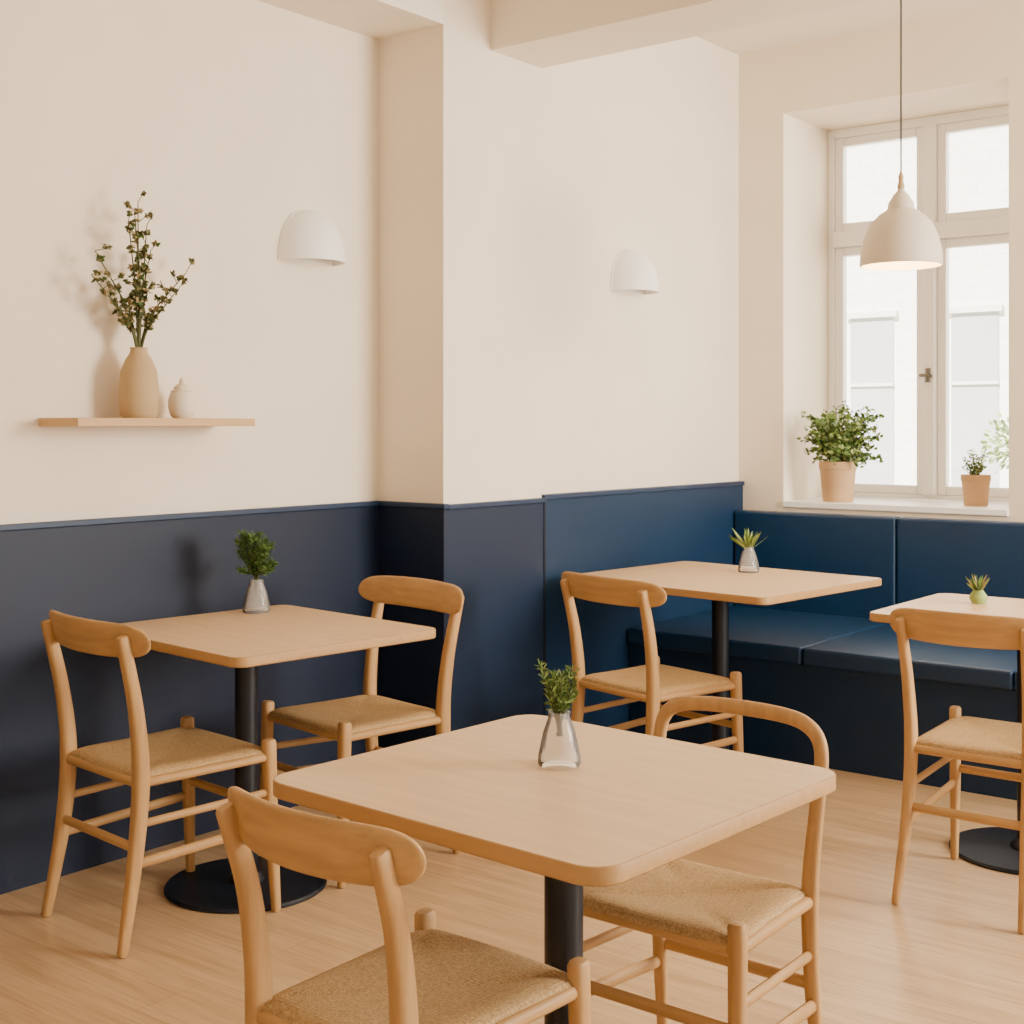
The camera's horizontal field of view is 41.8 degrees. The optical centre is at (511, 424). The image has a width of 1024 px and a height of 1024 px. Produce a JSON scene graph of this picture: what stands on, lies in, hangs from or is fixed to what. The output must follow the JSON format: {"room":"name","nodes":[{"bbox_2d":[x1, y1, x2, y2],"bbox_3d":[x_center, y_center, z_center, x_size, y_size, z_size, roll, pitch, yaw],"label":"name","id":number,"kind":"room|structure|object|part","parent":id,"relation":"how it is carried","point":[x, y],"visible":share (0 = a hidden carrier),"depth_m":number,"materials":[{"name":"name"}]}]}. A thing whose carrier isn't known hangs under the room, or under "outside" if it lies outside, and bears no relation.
{"room":"cafe","nodes":[
{"label":"cafe","id":0,"kind":"room"},
{"bbox_2d":[0,0,378,523],"bbox_3d":[-2.796,-0.247,2.523,0.384,3.206,6.907,0,0,38],"label":"wall","id":1,"kind":"structure","parent":0,"point":[233,118],"depth_m":4.42,"materials":[{"name":"beige paint"}]},
{"bbox_2d":[39,418,254,425],"bbox_3d":[-1.122,-0.009,4.179,0.200,0.025,0.664,0,0,38],"label":"wall shelf","id":2,"kind":"object","parent":1,"relation":"attached to","point":[42,421],"visible":1,"depth_m":4.04,"materials":[{"name":"brown wood"}]},
{"bbox_2d":[91,191,194,417],"bbox_3d":[-1.146,-0.370,4.148,0.120,0.698,0.402,0,0,38],"label":"ceramic vase","id":3,"kind":"object","parent":2,"relation":"on","point":[138,380],"visible":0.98,"depth_m":4.11,"materials":[{"name":"beige ceramic"}]},
{"bbox_2d":[168,378,195,417],"bbox_3d":[-1.051,-0.086,4.269,0.088,0.130,0.088,0,0,38],"label":"ceramic jar","id":4,"kind":"object","parent":2,"relation":"on","point":[181,400],"visible":0.91,"depth_m":4.24,"materials":[{"name":"beige ceramic"}]},
{"bbox_2d":[0,501,377,530],"bbox_3d":[-2.581,0.297,2.463,0.028,0.018,6.679,0,0,38],"label":"trim","id":5,"kind":"structure","parent":1,"relation":"attached to","point":[128,519],"depth_m":4.34,"materials":[{"name":"blue paint"}]},
{"bbox_2d":[0,506,378,894],"bbox_3d":[-2.578,0.831,2.479,0.014,1.050,6.707,0,0,38],"label":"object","id":6,"kind":"structure","parent":1,"relation":"attached to","point":[148,570],"depth_m":4.25,"materials":[{"name":"blue paint"}]},
{"bbox_2d":[278,209,344,265],"bbox_3d":[-0.685,-0.681,4.783,0.140,0.194,0.276,0,0,38],"label":"wall sconce","id":7,"kind":"object","parent":1,"relation":"attached to","point":[307,235],"visible":1,"depth_m":4.72,"materials":[{"name":"white ceramic"}]},
{"bbox_2d":[257,0,442,39],"bbox_3d":[-2.454,-1.661,2.381,0.329,0.379,6.707,0,0,38],"label":"ceiling","id":8,"kind":"structure","parent":1,"relation":"attached to","point":[376,19],"depth_m":4.82,"materials":[{"name":"paint"}]},
{"bbox_2d":[378,500,448,508],"bbox_3d":[-0.378,0.297,4.997,0.357,0.018,0.028,0,0,38],"label":"trim","id":9,"kind":"structure","parent":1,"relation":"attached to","point":[380,503],"depth_m":4.97,"materials":[{"name":"blue paint"}]},
{"bbox_2d":[379,0,541,503],"bbox_3d":[-0.346,-0.247,5.371,0.713,3.206,0.599,0,0,38],"label":"wall pier","id":10,"kind":"object","parent":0,"point":[460,119],"visible":0.33,"depth_m":5.05,"materials":[{"name":"beige paint"}]},
{"bbox_2d":[379,506,445,747],"bbox_3d":[-0.374,0.831,5.003,0.329,1.050,0.014,0,0,38],"label":"trim","id":11,"kind":"structure","parent":10,"relation":"attached to","point":[412,541],"depth_m":4.99,"materials":[{"name":"blue paint"}]},
{"bbox_2d":[446,503,543,730],"bbox_3d":[-0.062,0.833,5.144,0.014,1.046,0.593,0,0,38],"label":"wainscoting panel","id":12,"kind":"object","parent":10,"relation":"attached to","point":[495,554],"depth_m":5.14,"materials":[{"name":"blue paint"}]},
{"bbox_2d":[0,769,1023,1023],"bbox_3d":[0.669,1.406,1.618,6.950,0.100,9.770,0,0,38],"label":"floor","id":13,"kind":"structure","parent":0,"point":[951,951],"depth_m":3.54,"materials":[{"name":"brown wood"}]},
{"bbox_2d":[41,610,280,957],"bbox_3d":[-0.980,0.931,3.715,0.521,0.850,0.505,0,0,44],"label":"dining chair","id":14,"kind":"object","parent":13,"relation":"on","point":[141,761],"visible":0.96,"depth_m":3.64,"materials":[{"name":"brown wood"}]},
{"bbox_3d":[-1.129,0.554,3.562,0.521,0.096,0.077,0,0,44],"label":"rail","id":15,"kind":"part","parent":14,"relation":"part of","materials":[{"name":"brown wood"}]},
{"bbox_3d":[-0.959,0.913,3.737,0.424,0.034,0.416,0,0,44],"label":"seat","id":16,"kind":"part","parent":14,"relation":"part of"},
{"bbox_2d":[119,605,435,913],"bbox_3d":[-0.741,0.981,4.006,0.780,0.750,0.720,0,0,44],"label":"cafe table","id":17,"kind":"object","parent":13,"relation":"on","point":[243,642],"visible":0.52,"depth_m":3.91,"materials":[{"name":"brown wood"}]},
{"bbox_2d":[234,529,278,613],"bbox_3d":[-0.826,0.469,4.336,0.150,0.274,0.185,0,0,-17],"label":"potted plant","id":18,"kind":"object","parent":17,"relation":"on","point":[257,553],"visible":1,"depth_m":4.31,"materials":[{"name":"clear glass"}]},
{"bbox_2d":[259,576,463,888],"bbox_3d":[-0.470,0.931,4.247,0.505,0.850,0.541,0,0,-43],"label":"dining chair","id":19,"kind":"object","parent":13,"relation":"on","point":[368,716],"visible":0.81,"depth_m":4.23,"materials":[{"name":"brown wood"}]},
{"bbox_3d":[-0.493,0.913,4.226,0.416,0.034,0.424,0,0,-43],"label":"seat","id":20,"kind":"part","parent":19,"relation":"part of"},
{"bbox_3d":[-0.313,0.554,4.392,0.077,0.096,0.541,0,0,-43],"label":"rail","id":21,"kind":"part","parent":19,"relation":"part of","materials":[{"name":"brown wood"}]},
{"bbox_2d":[216,786,590,1023],"bbox_3d":[-0.167,0.956,2.134,0.429,0.800,0.505,0,0,40],"label":"dining chair","id":22,"kind":"object","parent":13,"relation":"on","point":[428,974],"visible":1,"depth_m":2.08,"materials":[{"name":"brown wood"}]},
{"bbox_3d":[-0.305,0.604,1.970,0.429,0.096,0.077,0,0,40],"label":"rail","id":23,"kind":"part","parent":22,"relation":"part of","materials":[{"name":"brown wood"}]},
{"bbox_3d":[-0.147,0.913,2.157,0.356,0.034,0.416,0,0,40],"label":"seat","id":24,"kind":"part","parent":22,"relation":"part of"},
{"bbox_2d":[273,715,835,1023],"bbox_3d":[0.077,0.981,2.321,0.735,0.750,0.705,0,0,41],"label":"cafe table","id":25,"kind":"object","parent":13,"relation":"on","point":[634,805],"visible":0.94,"depth_m":2.23,"materials":[{"name":"brown wood"}]},
{"bbox_2d":[535,659,580,769],"bbox_3d":[0.083,0.511,2.384,0.085,0.189,0.084,0,0,-8],"label":"vase","id":26,"kind":"object","parent":25,"relation":"on","point":[560,695],"visible":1,"depth_m":2.38,"materials":[{"name":"clear glass"}]},
{"bbox_2d":[560,571,743,752],"bbox_3d":[0.490,0.938,4.773,0.505,0.836,0.541,0,0,-38],"label":"dining chair","id":27,"kind":"object","parent":13,"relation":"on","point":[652,683],"visible":0.84,"depth_m":4.69,"materials":[{"name":"brown wood"}]},
{"bbox_3d":[0.321,0.568,4.642,0.077,0.096,0.541,0,0,-38],"label":"rail","id":28,"kind":"part","parent":27,"relation":"part of","materials":[{"name":"brown wood"}]},
{"bbox_3d":[0.514,0.913,4.792,0.416,0.034,0.424,0,0,-38],"label":"seat","id":29,"kind":"part","parent":27,"relation":"part of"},
{"bbox_2d":[583,696,828,1023],"bbox_3d":[0.358,0.961,2.606,0.413,0.791,0.400,0,0,38],"label":"bentwood chair","id":30,"kind":"object","parent":13,"relation":"on","point":[717,915],"visible":0.83,"depth_m":2.59,"materials":[{"name":"brown wood"}]},
{"bbox_3d":[0.344,0.913,2.588,0.382,0.034,0.333,0,0,38],"label":"seat","id":31,"kind":"part","parent":30,"relation":"part of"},
{"bbox_2d":[582,561,881,749],"bbox_3d":[0.830,0.981,5.340,0.980,0.750,0.850,0,0,44],"label":"cafe table","id":32,"kind":"object","parent":13,"relation":"on","point":[722,584],"visible":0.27,"depth_m":5.31,"materials":[{"name":"brown wood"}]},
{"bbox_2d":[728,528,766,572],"bbox_3d":[0.955,0.513,5.508,0.172,0.185,0.146,0,0,38],"label":"vase","id":33,"kind":"object","parent":32,"relation":"on","point":[749,543],"visible":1,"depth_m":5.51,"materials":[{"name":"clear glass"}]},
{"bbox_2d":[628,510,1023,799],"bbox_3d":[3.249,0.888,4.353,6.177,0.935,1.040,0,0,38],"label":"bench","id":34,"kind":"object","parent":13,"relation":"on","point":[824,659],"visible":0.75,"depth_m":5.62,"materials":[{"name":"blue leather"}]},
{"bbox_2d":[628,606,887,664],"bbox_3d":[1.122,0.923,5.973,0.826,0.071,0.955,0,0,38],"label":"seat cushion","id":35,"kind":"object","parent":34,"relation":"on","point":[758,635],"depth_m":5.79,"materials":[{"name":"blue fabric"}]},
{"bbox_2d":[735,510,899,617],"bbox_3d":[1.443,0.689,6.381,0.826,0.535,0.085,0,0,38],"label":"cushion","id":36,"kind":"object","parent":34,"relation":"on","point":[845,544],"depth_m":6.29,"materials":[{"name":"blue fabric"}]},
{"bbox_2d":[803,623,1016,689],"bbox_3d":[1.774,0.923,5.460,0.826,0.071,0.955,0,0,38],"label":"seat cushion","id":37,"kind":"object","parent":34,"relation":"on","point":[869,652],"depth_m":5.17,"materials":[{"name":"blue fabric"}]},
{"bbox_2d":[897,517,1023,603],"bbox_3d":[2.096,0.689,5.868,0.826,0.535,0.085,0,0,38],"label":"cushion","id":38,"kind":"object","parent":34,"relation":"on","point":[935,555],"depth_m":5.92,"materials":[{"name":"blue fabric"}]},
{"bbox_2d":[1015,672,1016,690],"bbox_3d":[2.426,0.923,4.946,0.826,0.071,0.955,0,0,38],"label":"seat cushion","id":39,"kind":"object","parent":34,"relation":"on","point":[1015,672],"depth_m":4.82,"materials":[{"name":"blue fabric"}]},
{"bbox_2d":[870,593,1023,874],"bbox_3d":[1.677,0.981,4.330,0.840,0.750,0.661,0,0,38],"label":"cafe table","id":40,"kind":"object","parent":13,"relation":"on","point":[992,848],"visible":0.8,"depth_m":4.33,"materials":[{"name":"brown wood"}]},
{"bbox_2d":[965,575,989,603],"bbox_3d":[1.581,0.555,4.552,0.080,0.100,0.103,0,0,18],"label":"potted succulent","id":41,"kind":"object","parent":40,"relation":"on","point":[977,596],"visible":1,"depth_m":4.54,"materials":[{"name":"green plant"}]},
{"bbox_2d":[890,608,1023,933],"bbox_3d":[1.375,0.936,3.874,0.448,0.841,0.522,0,0,38],"label":"dining chair","id":42,"kind":"object","parent":13,"relation":"on","point":[967,738],"visible":1,"depth_m":3.80,"materials":[{"name":"brown wood"}]},
{"bbox_3d":[1.248,0.564,3.712,0.448,0.096,0.077,0,0,38],"label":"rail","id":43,"kind":"part","parent":42,"relation":"part of","materials":[{"name":"brown wood"}]},
{"bbox_3d":[1.399,0.913,3.905,0.365,0.034,0.416,0,0,38],"label":"seat","id":44,"kind":"part","parent":42,"relation":"part of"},
{"bbox_2d":[542,36,738,493],"bbox_3d":[0.532,-0.247,6.501,0.695,3.206,2.264,0,0,38],"label":"wall","id":45,"kind":"structure","parent":0,"point":[640,146],"depth_m":6.01,"materials":[{"name":"beige paint"}]},
{"bbox_2d":[446,498,546,509],"bbox_3d":[-0.055,0.301,5.142,0.028,0.018,0.599,0,0,38],"label":"trim","id":46,"kind":"structure","parent":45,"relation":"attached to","point":[532,500],"depth_m":5.11,"materials":[{"name":"blue paint"}]},
{"bbox_2d":[544,502,545,715],"bbox_3d":[0.125,0.833,5.381,0.019,1.046,0.010,0,0,38],"label":"trim","id":47,"kind":"structure","parent":45,"relation":"attached to","point":[545,502],"depth_m":5.37,"materials":[{"name":"blue paint"}]},
{"bbox_2d":[610,249,658,294],"bbox_3d":[0.565,-0.681,5.867,0.140,0.194,0.276,0,0,38],"label":"wall sconce","id":48,"kind":"object","parent":45,"relation":"attached to","point":[632,271],"visible":1,"depth_m":5.80,"materials":[{"name":"white ceramic"}]},
{"bbox_2d":[542,481,743,499],"bbox_3d":[0.633,0.290,6.040,0.034,0.020,1.664,0,0,38],"label":"trim","id":49,"kind":"structure","parent":45,"relation":"attached to","point":[732,483],"depth_m":5.92,"materials":[{"name":"blue paint"}]},
{"bbox_2d":[546,485,742,730],"bbox_3d":[0.631,0.828,6.046,0.024,1.056,1.658,0,0,38],"label":"wall panel","id":50,"kind":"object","parent":45,"relation":"attached to","point":[618,531],"depth_m":5.81,"materials":[{"name":"blue paint"}]},
{"bbox_2d":[697,0,1023,54],"bbox_3d":[0.669,-1.925,1.618,6.950,0.150,9.770,0,0,38],"label":"ceiling","id":51,"kind":"structure","parent":0,"point":[872,14],"depth_m":6.16,"materials":[{"name":"paint"}]},
{"bbox_2d":[491,0,869,67],"bbox_3d":[2.469,-1.642,3.329,6.237,0.416,0.325,0,0,38],"label":"beam","id":52,"kind":"structure","parent":51,"relation":"attached to","point":[539,33],"depth_m":4.89,"materials":[{"name":"paint"}]},
{"bbox_2d":[860,0,942,270],"bbox_3d":[1.364,-1.204,4.700,0.282,1.292,0.282,0,0,38],"label":"pendant lamp","id":53,"kind":"object","parent":51,"relation":"hanging from","point":[902,237],"visible":1,"depth_m":4.62,"materials":[{"name":"metal"}]},
{"bbox_3d":[1.364,-0.658,4.700,0.282,0.200,0.282,0,0,38],"label":"lamp shade","id":54,"kind":"part","parent":53,"relation":"part of","materials":[{"name":"metal"}]},
{"bbox_2d":[739,1,1023,521],"bbox_3d":[3.777,-0.247,5.006,6.255,3.206,0.600,0,0,38],"label":"wall","id":55,"kind":"structure","parent":0,"point":[790,97],"depth_m":6.58,"materials":[{"name":"beige paint"}]},
{"bbox_2d":[783,497,1008,515],"bbox_3d":[1.905,0.386,6.409,1.085,0.030,0.512,0,0,38],"label":"windowsill","id":56,"kind":"structure","parent":55,"relation":"attached to","point":[867,504],"depth_m":6.25,"materials":[{"name":"paint"}]},
{"bbox_2d":[796,401,884,501],"bbox_3d":[1.583,0.123,6.498,0.372,0.494,0.395,0,0,-25],"label":"potted plant","id":57,"kind":"object","parent":56,"relation":"on","point":[837,474],"visible":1,"depth_m":6.43,"materials":[{"name":"green plant"}]},
{"bbox_3d":[1.579,0.273,6.494,0.180,0.195,0.180,0,0,38],"label":"pot","id":58,"kind":"part","parent":57,"relation":"part of","materials":[{"name":"ceramic"}]},
{"bbox_2d":[961,449,990,505],"bbox_3d":[2.132,0.238,6.161,0.132,0.264,0.132,0,0,38],"label":"potted herb","id":59,"kind":"object","parent":56,"relation":"on","point":[975,485],"visible":1,"depth_m":6.12,"materials":[{"name":"ceramic"}]},
{"bbox_2d":[961,474,990,505],"bbox_3d":[2.132,0.299,6.161,0.132,0.142,0.132,0,0,38],"label":"pot","id":60,"kind":"object","parent":59,"relation":"attached to","point":[975,487],"depth_m":6.11,"materials":[{"name":"ceramic"}]},
{"bbox_2d":[828,105,1008,502],"bbox_3d":[2.078,-0.577,6.629,1.085,1.895,0.110,0,0,38],"label":"frame","id":61,"kind":"object","parent":55,"relation":"attached to","point":[1000,224],"visible":0.62,"depth_m":6.60,"materials":[{"name":"paint"}]},
{"bbox_2d":[835,115,1008,497],"bbox_3d":[2.084,-0.567,6.637,1.015,1.825,0.050,0,0,38],"label":"sash","id":62,"kind":"object","parent":55,"relation":"attached to","point":[943,130],"visible":0.66,"depth_m":6.65,"materials":[{"name":"paint"}]},
{"bbox_2d":[919,368,932,382],"bbox_3d":[2.035,-0.244,6.575,0.069,0.070,0.050,0,0,38],"label":"handle","id":63,"kind":"object","parent":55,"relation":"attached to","point":[927,374],"visible":1,"depth_m":6.57,"materials":[{"name":"metal"}]},
{"label":"outside","id":64,"kind":"structure","parent":0,"visible":0},
{"bbox_3d":[9.352,1.456,15.927,45.000,0.100,23.400,0,0,38],"label":"ground","id":65,"kind":"structure","parent":64,"visible":0},
{"bbox_2d":[847,126,1008,502],"bbox_3d":[4.973,-3.119,12.788,36.000,9.050,0.350,0,0,38],"label":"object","id":66,"kind":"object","parent":65,"relation":"on","point":[881,304],"visible":0.05,"depth_m":13.37,"materials":[{"name":"glass"}]},
{"bbox_3d":[3.242,-2.544,13.960,24.690,7.220,0.050,0,0,38],"label":"facade window trim","id":67,"kind":"part","parent":66,"relation":"part of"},
{"bbox_2d":[979,412,1008,473],"bbox_3d":[3.816,0.650,10.101,0.555,1.512,0.544,0,0,20],"label":"shrub","id":68,"kind":"object","parent":65,"relation":"on","point":[1004,430],"visible":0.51,"depth_m":10.12,"materials":[{"name":"green plant"}]}
]}

